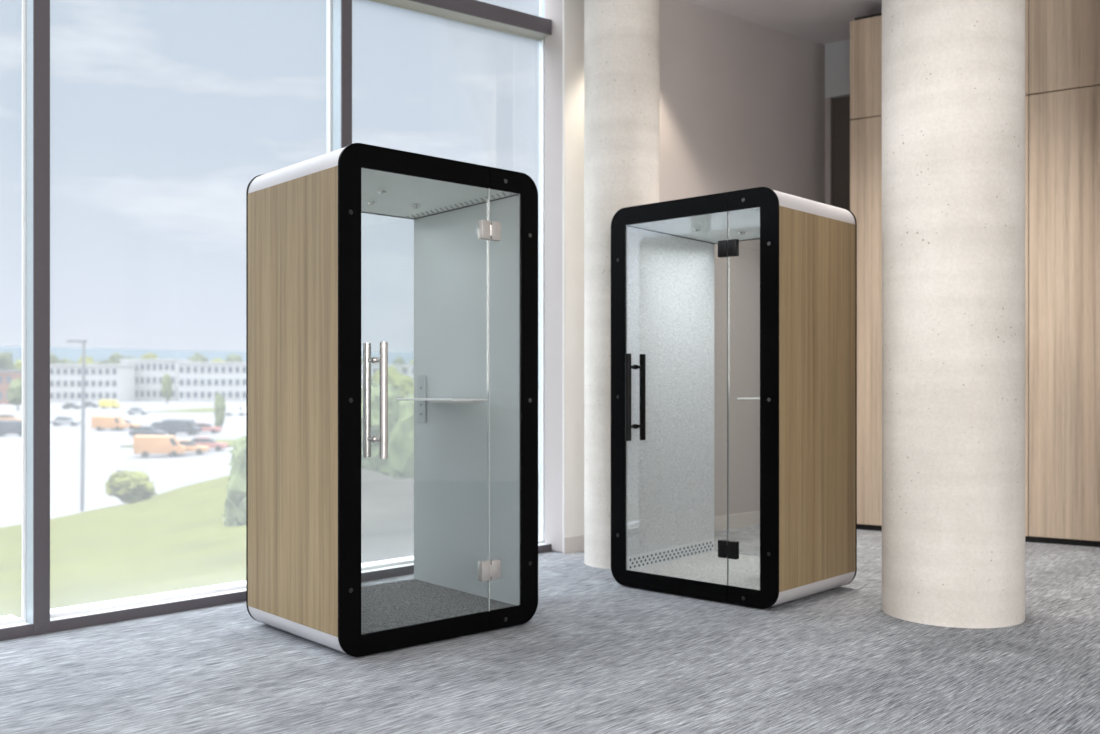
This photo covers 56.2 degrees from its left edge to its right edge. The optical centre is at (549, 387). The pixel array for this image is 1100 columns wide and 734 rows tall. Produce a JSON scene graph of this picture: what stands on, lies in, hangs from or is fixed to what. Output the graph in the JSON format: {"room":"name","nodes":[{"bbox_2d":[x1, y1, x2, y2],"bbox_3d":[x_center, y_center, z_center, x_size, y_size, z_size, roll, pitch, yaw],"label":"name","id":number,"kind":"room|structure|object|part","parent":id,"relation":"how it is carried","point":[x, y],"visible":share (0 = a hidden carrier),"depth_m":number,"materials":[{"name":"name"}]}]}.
{"room":"office","nodes":[
{"label":"office","id":0,"kind":"room"},
{"bbox_2d":[0,524,1099,733],"bbox_3d":[1.636,1.250,2.523,12.958,0.200,14.283,0,0,0],"label":"floor","id":1,"kind":"structure","parent":0,"point":[597,654],"depth_m":4.22,"materials":[{"name":"grey carpet"}]},
{"bbox_2d":[0,0,49,640],"bbox_3d":[-3.048,-1.075,4.338,0.300,4.450,1.696,0,0,44],"label":"window","id":2,"kind":"structure","parent":1,"relation":"on","point":[11,627],"depth_m":4.82,"materials":[{"name":"grey metal"}]},
{"bbox_3d":[-3.080,1.117,4.319,0.280,0.066,1.623,0,0,44],"label":"sill","id":3,"kind":"part","parent":2,"relation":"part of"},
{"bbox_3d":[-2.974,1.124,4.215,0.016,0.052,1.623,0,0,44],"label":"sill","id":4,"kind":"part","parent":2,"relation":"part of","materials":[{"name":"grey metal"}]},
{"bbox_2d":[50,0,351,632],"bbox_3d":[-1.861,-1.075,5.548,0.300,4.450,1.695,0,0,44],"label":"window","id":5,"kind":"structure","parent":1,"relation":"on","point":[104,612],"depth_m":5.60,"materials":[{"name":"grey metal"}]},
{"bbox_3d":[-1.893,1.117,5.529,0.280,0.066,1.623,0,0,44],"label":"sill","id":6,"kind":"part","parent":5,"relation":"part of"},
{"bbox_3d":[-1.788,1.124,5.425,0.016,0.052,1.623,0,0,44],"label":"sill","id":7,"kind":"part","parent":5,"relation":"part of","materials":[{"name":"grey metal"}]},
{"bbox_2d":[246,143,537,656],"bbox_3d":[-0.734,0.054,4.973,1.106,2.191,0.946,0,0,-42],"label":"booth","id":8,"kind":"object","parent":1,"relation":"on","point":[475,399],"visible":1,"depth_m":4.86,"materials":[{"name":"brown wood"}]},
{"bbox_3d":[-1.046,0.051,5.322,1.106,2.183,0.012,0,0,-42],"label":"frame","id":9,"kind":"part","parent":8,"relation":"part of","materials":[{"name":"black paint"}]},
{"bbox_3d":[-1.163,0.056,4.641,0.022,1.980,0.844,0,0,-42],"label":"panel","id":10,"kind":"part","parent":8,"relation":"part of","materials":[{"name":"brown wood"}]},
{"bbox_3d":[-0.782,0.052,4.467,0.035,0.495,0.078,0,0,-42],"label":"door handle","id":11,"kind":"part","parent":8,"relation":"part of","materials":[{"name":"metal"}]},
{"bbox_3d":[-0.722,0.052,4.400,0.035,0.495,0.078,0,0,-42],"label":"door handle","id":12,"kind":"part","parent":8,"relation":"part of","materials":[{"name":"metal"}]},
{"bbox_3d":[-0.587,0.051,4.581,0.800,2.183,0.012,0,0,-42],"label":"door","id":13,"kind":"part","parent":8,"relation":"part of","materials":[{"name":"clear glass"}]},
{"bbox_3d":[-0.687,0.060,5.518,0.006,0.250,0.070,0,0,-42],"label":"socket plate","id":14,"kind":"part","parent":8,"relation":"part of","materials":[{"name":"grey metal"}]},
{"bbox_3d":[-0.758,-0.933,5.002,0.902,0.032,0.827,0,0,-42],"label":"ceiling panel","id":15,"kind":"part","parent":8,"relation":"part of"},
{"bbox_2d":[396,398,487,400],"bbox_3d":[-0.550,0.059,5.204,0.221,0.010,0.490,0,0,-42],"label":"shelf","id":16,"kind":"object","parent":8,"relation":"attached to","point":[403,399],"depth_m":5.12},
{"bbox_3d":[-0.440,0.059,5.286,0.827,1.999,0.009,0,0,45],"label":"acoustic panel","id":17,"kind":"part","parent":8,"relation":"part of","materials":[{"name":"grey fabric"}]},
{"bbox_3d":[-0.552,0.055,4.613,0.702,2.009,0.008,0,0,-42],"label":"door glass","id":18,"kind":"part","parent":8,"relation":"part of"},
{"bbox_3d":[-0.175,0.051,4.951,0.304,2.183,0.012,0,0,-42],"label":"fixed panel","id":19,"kind":"part","parent":8,"relation":"part of","materials":[{"name":"clear glass"}]},
{"bbox_2d":[563,0,583,537],"bbox_3d":[0.246,-1.150,7.304,0.425,4.600,0.020,0,0,-43],"label":"wall pier","id":20,"kind":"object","parent":1,"relation":"on","point":[573,10],"visible":0.47,"depth_m":7.22,"materials":[{"name":"white paint"}]},
{"bbox_2d":[584,0,659,568],"bbox_3d":[0.472,-0.950,6.772,0.493,4.200,0.493,0,0,0],"label":"concrete column","id":21,"kind":"structure","parent":1,"relation":"on","point":[622,37],"depth_m":6.58,"materials":[{"name":"beige concrete"}]},
{"bbox_2d":[611,187,856,608],"bbox_3d":[1.029,0.054,5.926,1.106,2.191,0.946,0,0,43],"label":"booth","id":22,"kind":"object","parent":1,"relation":"on","point":[663,253],"visible":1,"depth_m":5.83,"materials":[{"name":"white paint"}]},
{"bbox_3d":[0.459,0.052,5.862,0.035,0.495,0.078,0,0,43],"label":"door handle","id":23,"kind":"part","parent":22,"relation":"part of","materials":[{"name":"black metal"}]},
{"bbox_3d":[0.520,0.052,5.928,0.035,0.495,0.078,0,0,43],"label":"door handle","id":24,"kind":"part","parent":22,"relation":"part of","materials":[{"name":"black metal"}]},
{"bbox_3d":[0.651,0.051,5.744,0.800,2.183,0.012,0,0,43],"label":"door","id":25,"kind":"part","parent":22,"relation":"part of","materials":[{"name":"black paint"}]},
{"bbox_3d":[0.741,0.017,6.243,0.827,1.914,0.009,0,0,-44],"label":"acoustic panel","id":26,"kind":"part","parent":22,"relation":"part of","materials":[{"name":"grey fabric"}]},
{"bbox_3d":[1.055,-0.933,5.953,0.902,0.032,0.827,0,0,43],"label":"ceiling panel","id":27,"kind":"part","parent":22,"relation":"part of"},
{"bbox_3d":[1.023,0.055,5.399,0.205,2.009,0.008,0,0,43],"label":"fixed glass","id":28,"kind":"part","parent":22,"relation":"part of","materials":[{"name":"clear glass"}]},
{"bbox_2d":[737,398,759,399],"bbox_3d":[1.275,0.059,5.764,0.221,0.010,0.490,0,0,43],"label":"shelf","id":29,"kind":"object","parent":22,"relation":"attached to","point":[737,398],"depth_m":5.61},
{"bbox_3d":[1.057,0.051,5.367,0.304,2.183,0.012,0,0,43],"label":"fixed panel","id":30,"kind":"part","parent":22,"relation":"part of","materials":[{"name":"clear glass"}]},
{"bbox_3d":[1.452,0.056,5.586,0.022,1.980,0.844,0,0,43],"label":"panel","id":31,"kind":"part","parent":22,"relation":"part of","materials":[{"name":"brown wood"}]},
{"bbox_3d":[1.347,0.051,6.269,1.106,2.183,0.012,0,0,43],"label":"frame","id":32,"kind":"part","parent":22,"relation":"part of","materials":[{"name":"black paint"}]},
{"bbox_2d":[882,0,1024,627],"bbox_3d":[2.055,-1.015,5.268,0.682,4.331,0.682,0,0,0],"label":"concrete column","id":33,"kind":"structure","parent":1,"relation":"on","point":[953,71],"depth_m":4.98,"materials":[{"name":"beige concrete"}]},
{"bbox_2d":[545,0,824,552],"bbox_3d":[1.287,-1.150,8.397,3.437,4.600,0.200,0,0,-43],"label":"wall","id":34,"kind":"structure","parent":0,"point":[742,102],"depth_m":8.39,"materials":[{"name":"grey paint"}]},
{"bbox_2d":[361,0,551,581],"bbox_3d":[-0.641,-1.075,6.792,0.300,4.450,1.790,0,0,44],"label":"window","id":35,"kind":"structure","parent":34,"relation":"in","point":[471,12],"depth_m":7.13,"materials":[{"name":"grey metal"}]},
{"bbox_3d":[-0.676,1.117,6.770,0.280,0.066,1.711,0,0,44],"label":"sill","id":36,"kind":"part","parent":35,"relation":"part of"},
{"bbox_3d":[-0.570,1.124,6.667,0.016,0.052,1.711,0,0,44],"label":"sill","id":37,"kind":"part","parent":35,"relation":"part of","materials":[{"name":"grey metal"}]},
{"bbox_2d":[563,511,759,553],"bbox_3d":[1.303,1.095,8.268,3.287,0.110,0.012,0,0,-43],"label":"baseboard","id":38,"kind":"structure","parent":34,"relation":"attached to","point":[575,543],"depth_m":8.36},
{"bbox_2d":[825,97,831,205],"bbox_3d":[2.582,-0.747,9.458,0.050,3.793,0.200,0,0,33],"label":"trim","id":39,"kind":"structure","parent":34,"relation":"attached to","point":[828,101],"depth_m":9.38,"materials":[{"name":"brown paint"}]},
{"bbox_2d":[681,0,831,43],"bbox_3d":[-2.002,-2.913,2.326,5.854,0.736,16.300,0,0,12],"label":"ceiling","id":40,"kind":"structure","parent":0,"point":[807,19],"depth_m":8.49,"materials":[{"name":"paint"}]},
{"bbox_2d":[825,40,849,97],"bbox_3d":[3.654,-3.047,8.768,2.600,0.807,0.200,0,0,33],"label":"wall","id":41,"kind":"structure","parent":0,"point":[837,55],"depth_m":9.32,"materials":[{"name":"grey paint"}]},
{"bbox_2d":[832,96,849,209],"bbox_3d":[3.661,-0.767,8.733,2.550,3.813,0.051,0,0,33],"label":"door","id":42,"kind":"structure","parent":41,"relation":"in","point":[840,105],"depth_m":9.36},
{"bbox_2d":[825,0,881,43],"bbox_3d":[4.602,-3.206,0.947,7.638,0.150,16.374,0,0,12],"label":"ceiling","id":43,"kind":"structure","parent":0,"point":[842,12],"depth_m":8.61,"materials":[{"name":"paint"}]},
{"bbox_2d":[850,0,1099,540],"bbox_3d":[5.167,-0.942,6.970,6.123,4.094,0.550,0,0,33],"label":"wall","id":44,"kind":"structure","parent":0,"point":[1064,126],"depth_m":7.60,"materials":[{"name":"brown wood"}]},
{"bbox_2d":[855,13,1098,119],"bbox_3d":[5.182,-0.935,6.966,6.093,4.169,0.500,0,0,33],"label":"trim","id":45,"kind":"structure","parent":44,"relation":"attached to","point":[878,14],"depth_m":8.34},
{"bbox_2d":[857,524,1099,546],"bbox_3d":[5.040,1.129,6.755,6.103,0.043,0.012,0,0,33],"label":"baseboard","id":46,"kind":"structure","parent":44,"relation":"attached to","point":[859,526],"depth_m":7.61,"materials":[{"name":"black"}]},
{"label":"outside","id":47,"kind":"structure","parent":0,"visible":0},
{"bbox_2d":[0,387,538,526],"bbox_3d":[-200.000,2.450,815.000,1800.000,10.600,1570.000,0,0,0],"label":"car park","id":48,"kind":"structure","parent":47,"point":[104,455],"depth_m":103.05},
{"bbox_2d":[0,352,18,369],"bbox_3d":[-245.781,-6.302,462.058,11.809,20.105,12.704,0,0,22],"label":"tree","id":49,"kind":"object","parent":48,"relation":"on","point":[6,362],"visible":0.41,"depth_m":459.14,"materials":[{"name":"green plant"}]},
{"bbox_2d":[0,370,21,403],"bbox_3d":[-162.670,0.272,307.000,13.124,11.065,14.600,0,0,0],"label":"building","id":50,"kind":"structure","parent":48,"relation":"on","point":[6,376],"depth_m":300.01,"materials":[{"name":"red brick"}]},
{"bbox_2d":[0,420,21,435],"bbox_3d":[-73.083,5.435,140.009,4.982,2.231,1.970,0,0,-11],"label":"car","id":51,"kind":"object","parent":48,"relation":"on","point":[6,426],"visible":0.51,"depth_m":139.11,"materials":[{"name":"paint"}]},
{"bbox_2d":[0,414,21,419],"bbox_3d":[-94.718,5.364,180.000,4.560,1.500,1.820,0,0,-11],"label":"car","id":52,"kind":"object","parent":48,"relation":"on","point":[2,416],"visible":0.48,"depth_m":179.28,"materials":[{"name":"orange paint"}]},
{"bbox_2d":[7,378,21,409],"bbox_3d":[-129.130,1.502,249.938,4.674,8.096,5.260,0,0,-5],"label":"tree","id":53,"kind":"object","parent":48,"relation":"on","point":[14,392],"visible":0.85,"depth_m":248.41,"materials":[{"name":"green plant"}]},
{"bbox_2d":[14,359,21,369],"bbox_3d":[-252.832,-5.133,491.153,12.203,17.766,12.008,0,0,-41],"label":"tree","id":54,"kind":"object","parent":48,"relation":"on","point":[18,363],"visible":0.06,"depth_m":488.69,"materials":[{"name":"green plant"}]},
{"bbox_2d":[50,353,64,363],"bbox_3d":[-222.003,-5.960,457.406,11.803,19.421,11.713,0,0,-13],"label":"tree","id":55,"kind":"object","parent":48,"relation":"on","point":[53,359],"visible":0.06,"depth_m":456.35,"materials":[{"name":"green plant"}]},
{"bbox_2d":[50,417,80,425],"bbox_3d":[-79.883,5.473,170.000,4.560,1.500,1.820,0,0,-6],"label":"car","id":56,"kind":"object","parent":48,"relation":"on","point":[59,420],"visible":0.98,"depth_m":169.16,"materials":[{"name":"silver metal"}]},
{"bbox_2d":[61,358,76,363],"bbox_3d":[-228.806,-5.302,485.622,12.739,18.105,11.974,0,0,40],"label":"tree","id":57,"kind":"object","parent":48,"relation":"on","point":[67,361],"visible":0.08,"depth_m":482.94,"materials":[{"name":"green plant"}]},
{"bbox_2d":[62,403,80,408],"bbox_3d":[-119.732,4.513,258.000,4.560,1.500,1.820,0,0,0],"label":"car","id":58,"kind":"object","parent":48,"relation":"on","point":[67,405],"visible":0.92,"depth_m":257.11,"materials":[{"name":"paint"}]},
{"bbox_2d":[66,339,86,510],"bbox_3d":[-28.496,2.492,62.000,1.150,10.821,0.251,0,0,0],"label":"lamp pole","id":59,"kind":"object","parent":48,"relation":"on","point":[82,469],"visible":0.91,"depth_m":61.93,"materials":[{"name":"grey metal"}]},
{"bbox_2d":[77,356,93,363],"bbox_3d":[-231.668,-6.158,513.424,9.395,19.817,10.786,0,0,-3],"label":"tree","id":60,"kind":"object","parent":48,"relation":"on","point":[88,360],"visible":0.03,"depth_m":512.21,"materials":[{"name":"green plant"}]},
{"bbox_2d":[80,402,98,407],"bbox_3d":[-120.582,4.382,270.000,4.560,1.500,1.820,0,0,0],"label":"car","id":61,"kind":"object","parent":48,"relation":"on","point":[87,404],"visible":0.72,"depth_m":269.19,"materials":[{"name":"paint"}]},
{"bbox_2d":[50,364,136,401],"bbox_3d":[-149.621,-1.086,337.000,23.027,13.126,14.600,0,0,0],"label":"building","id":62,"kind":"structure","parent":48,"relation":"on","point":[117,382],"depth_m":329.98,"materials":[{"name":"white concrete"}]},
{"bbox_2d":[91,360,112,363],"bbox_3d":[-199.373,-4.420,457.345,11.585,16.339,12.794,0,0,-35],"label":"tree","id":63,"kind":"object","parent":48,"relation":"on","point":[104,361],"visible":0.03,"depth_m":455.62,"materials":[{"name":"green plant"}]},
{"bbox_2d":[91,416,128,430],"bbox_3d":[-66.170,5.271,155.004,4.982,2.231,1.970,0,0,-6],"label":"car","id":64,"kind":"object","parent":48,"relation":"on","point":[98,422],"visible":1,"depth_m":154.06,"materials":[{"name":"orange paint"}]},
{"bbox_2d":[99,400,121,408],"bbox_3d":[-111.879,4.104,262.000,4.982,2.231,1.970,0,0,0],"label":"car","id":65,"kind":"object","parent":48,"relation":"on","point":[102,403],"visible":1,"depth_m":261.04,"materials":[{"name":"yellow paint"}]},
{"bbox_2d":[108,352,127,363],"bbox_3d":[-204.935,-6.665,485.262,11.608,20.830,12.397,0,0,-31],"label":"tree","id":66,"kind":"object","parent":48,"relation":"on","point":[115,357],"visible":0.04,"depth_m":482.70,"materials":[{"name":"green plant"}]},
{"bbox_2d":[111,420,140,429],"bbox_3d":[-65.348,5.604,158.000,4.560,1.500,1.820,0,0,-6],"label":"car","id":67,"kind":"object","parent":48,"relation":"on","point":[131,425],"visible":0.47,"depth_m":157.29,"materials":[{"name":"orange paint"}]},
{"bbox_2d":[126,408,149,414],"bbox_3d":[-88.000,4.927,220.000,4.560,1.500,1.820,0,0,0],"label":"car","id":68,"kind":"object","parent":48,"relation":"on","point":[132,410],"visible":1,"depth_m":219.12,"materials":[{"name":"silver metal"}]},
{"bbox_2d":[129,426,166,436],"bbox_3d":[-53.470,5.833,137.000,4.560,1.500,1.820,0,0,-6],"label":"car","id":69,"kind":"object","parent":48,"relation":"on","point":[140,430],"visible":0.8,"depth_m":136.19,"materials":[{"name":"paint"}]},
{"bbox_2d":[140,353,157,358],"bbox_3d":[-180.244,-6.029,462.970,12.480,19.558,12.819,0,0,-23],"label":"tree","id":70,"kind":"object","parent":48,"relation":"on","point":[148,355],"visible":0.05,"depth_m":460.49,"materials":[{"name":"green plant"}]},
{"bbox_2d":[149,422,161,429],"bbox_3d":[-56.359,5.691,150.000,4.560,1.500,1.820,0,0,-6],"label":"car","id":71,"kind":"object","parent":48,"relation":"on","point":[157,425],"visible":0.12,"depth_m":149.10,"materials":[{"name":"paint"}]},
{"bbox_2d":[120,359,191,400],"bbox_3d":[-134.483,-2.165,352.000,19.022,14.957,14.600,0,0,0],"label":"building","id":72,"kind":"structure","parent":48,"relation":"on","point":[149,372],"depth_m":344.97,"materials":[{"name":"white concrete"}]},
{"bbox_2d":[133,435,186,457],"bbox_3d":[-39.337,5.827,104.013,4.982,2.231,1.970,0,0,-17],"label":"van","id":73,"kind":"object","parent":48,"relation":"on","point":[144,445],"visible":1,"depth_m":103.05,"materials":[{"name":"orange paint"}]},
{"bbox_2d":[161,373,171,404],"bbox_3d":[-111.649,0.286,299.999,3.382,9.436,3.502,0,0,-10],"label":"tree","id":74,"kind":"object","parent":48,"relation":"on","point":[166,389],"visible":1,"depth_m":299.06,"materials":[{"name":"green plant"}]},
{"bbox_2d":[162,419,202,434],"bbox_3d":[-51.048,5.402,143.002,4.982,2.231,1.970,0,0,-3],"label":"van","id":75,"kind":"object","parent":48,"relation":"on","point":[172,426],"visible":0.94,"depth_m":142.06,"materials":[{"name":"paint"}]},
{"bbox_2d":[169,440,209,454],"bbox_3d":[-37.814,6.160,107.000,4.560,1.500,1.820,0,0,-14],"label":"car","id":76,"kind":"object","parent":48,"relation":"on","point":[191,447],"visible":0.48,"depth_m":106.40,"materials":[{"name":"orange paint"}]},
{"bbox_2d":[188,352,207,361],"bbox_3d":[-157.729,-6.339,461.659,11.097,20.178,10.477,0,0,24],"label":"tree","id":77,"kind":"object","parent":48,"relation":"on","point":[196,357],"visible":0.24,"depth_m":460.15,"materials":[{"name":"green plant"}]},
{"bbox_2d":[196,423,222,433],"bbox_3d":[-49.238,5.724,147.000,4.560,1.500,1.820,0,0,-6],"label":"car","id":78,"kind":"object","parent":48,"relation":"on","point":[206,426],"visible":0.61,"depth_m":146.25,"materials":[{"name":"red paint"}]},
{"bbox_2d":[191,437,228,450],"bbox_3d":[-37.406,6.105,112.000,4.560,1.500,1.820,0,0,-11],"label":"car","id":79,"kind":"object","parent":48,"relation":"on","point":[206,441],"visible":0.6,"depth_m":111.31,"materials":[{"name":"red paint"}]},
{"bbox_2d":[177,362,245,401],"bbox_3d":[-107.330,-1.492,342.000,27.920,13.828,14.600,0,0,0],"label":"building","id":80,"kind":"structure","parent":48,"relation":"on","point":[197,381],"depth_m":335.01,"materials":[{"name":"white concrete"}]},
{"bbox_2d":[210,357,224,361],"bbox_3d":[-157.379,-5.408,488.159,12.172,18.316,11.587,0,0,-32],"label":"tree","id":81,"kind":"object","parent":48,"relation":"on","point":[218,359],"visible":0.09,"depth_m":485.90,"materials":[{"name":"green plant"}]},
{"bbox_2d":[214,391,225,431],"bbox_3d":[-48.099,3.488,150.007,1.626,6.306,1.687,0,0,17],"label":"tree","id":82,"kind":"object","parent":48,"relation":"on","point":[220,405],"visible":0.99,"depth_m":149.46,"materials":[{"name":"green plant"}]},
{"bbox_2d":[225,352,242,361],"bbox_3d":[-156.712,-7.042,512.536,9.765,21.585,11.124,0,0,-44],"label":"tree","id":83,"kind":"object","parent":48,"relation":"on","point":[230,358],"visible":0.2,"depth_m":510.33,"materials":[{"name":"green plant"}]},
{"bbox_2d":[225,405,245,415],"bbox_3d":[-65.500,4.616,215.000,4.982,2.231,1.970,0,0,0],"label":"van","id":84,"kind":"object","parent":48,"relation":"on","point":[230,409],"visible":0.75,"depth_m":214.04,"materials":[{"name":"white paint"}]},
{"bbox_2d":[361,380,401,475],"bbox_3d":[-10.359,3.570,60.039,5.168,8.105,4.927,0,0,-41],"label":"tree","id":85,"kind":"object","parent":48,"relation":"on","point":[374,463],"visible":0.22,"depth_m":58.22,"materials":[{"name":"green plant"}]},
{"bbox_2d":[361,364,413,387],"bbox_3d":[-55.340,-1.892,387.000,52.250,13.648,14.600,0,0,0],"label":"building","id":86,"kind":"structure","parent":48,"relation":"on","point":[374,367],"depth_m":379.99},
{"bbox_2d":[371,366,413,397],"bbox_3d":[-11.149,2.912,74.792,5.200,9.095,5.212,0,0,33],"label":"tree","id":87,"kind":"object","parent":48,"relation":"on","point":[405,383],"visible":0.06,"depth_m":74.15,"materials":[{"name":"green plant"}]},
{"bbox_2d":[393,356,405,363],"bbox_3d":[-68.121,-5.428,464.524,10.725,18.356,9.401,0,0,16],"label":"tree","id":88,"kind":"object","parent":48,"relation":"on","point":[399,360],"visible":0.07,"depth_m":461.27,"materials":[{"name":"green plant"}]},
{"bbox_2d":[388,392,413,477],"bbox_3d":[-6.203,3.850,51.964,4.283,7.720,4.351,0,0,31],"label":"tree","id":89,"kind":"object","parent":48,"relation":"on","point":[401,439],"visible":0.09,"depth_m":50.41,"materials":[{"name":"green plant"}]},
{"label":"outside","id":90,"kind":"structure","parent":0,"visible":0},
{"bbox_2d":[361,468,553,563],"bbox_3d":[-1.399,2.685,28.856,11.728,2.630,43.008,0,0,-16],"label":"pavement","id":91,"kind":"structure","parent":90,"point":[387,503],"depth_m":13.37,"materials":[{"name":"grey concrete"}]},
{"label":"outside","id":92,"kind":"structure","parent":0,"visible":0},
{"bbox_2d":[0,346,538,386],"bbox_3d":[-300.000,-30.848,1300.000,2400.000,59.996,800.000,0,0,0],"label":"hills","id":93,"kind":"structure","parent":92,"point":[98,354],"depth_m":1183.96,"materials":[{"name":"green plant"}]},
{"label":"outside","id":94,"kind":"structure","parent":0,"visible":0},
{"bbox_2d":[0,475,245,617],"bbox_3d":[-13.457,3.128,23.112,14.587,3.516,47.608,0,0,-16],"label":"lawn","id":95,"kind":"structure","parent":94,"point":[176,539],"depth_m":12.40,"materials":[{"name":"green plant"}]},
{"bbox_2d":[105,469,156,502],"bbox_3d":[-15.036,3.686,36.951,1.723,1.506,1.806,0,0,8],"label":"bush","id":96,"kind":"object","parent":95,"relation":"on","point":[128,486],"visible":1,"depth_m":36.48,"materials":[{"name":"green plant"}]},
{"bbox_2d":[221,436,245,525],"bbox_3d":[-4.076,1.816,14.510,1.072,2.314,1.140,0,0,12],"label":"tree","id":97,"kind":"object","parent":95,"relation":"on","point":[235,502],"visible":0.24,"depth_m":14.13,"materials":[{"name":"green plant"}]},
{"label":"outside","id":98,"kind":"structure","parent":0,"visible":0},
{"bbox_2d":[120,440,233,446],"bbox_3d":[-39.628,6.700,124.000,19.268,0.381,12.000,0,0,0],"label":"verge","id":99,"kind":"structure","parent":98,"point":[231,442],"depth_m":124.21,"materials":[{"name":"green plant"}]},
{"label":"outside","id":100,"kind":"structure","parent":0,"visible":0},
{"bbox_2d":[150,408,213,411],"bbox_3d":[-76.985,5.341,248.500,28.553,0.544,27.000,0,0,0],"label":"verge","id":101,"kind":"structure","parent":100,"point":[195,409],"depth_m":242.01,"materials":[{"name":"green plant"}]}
]}

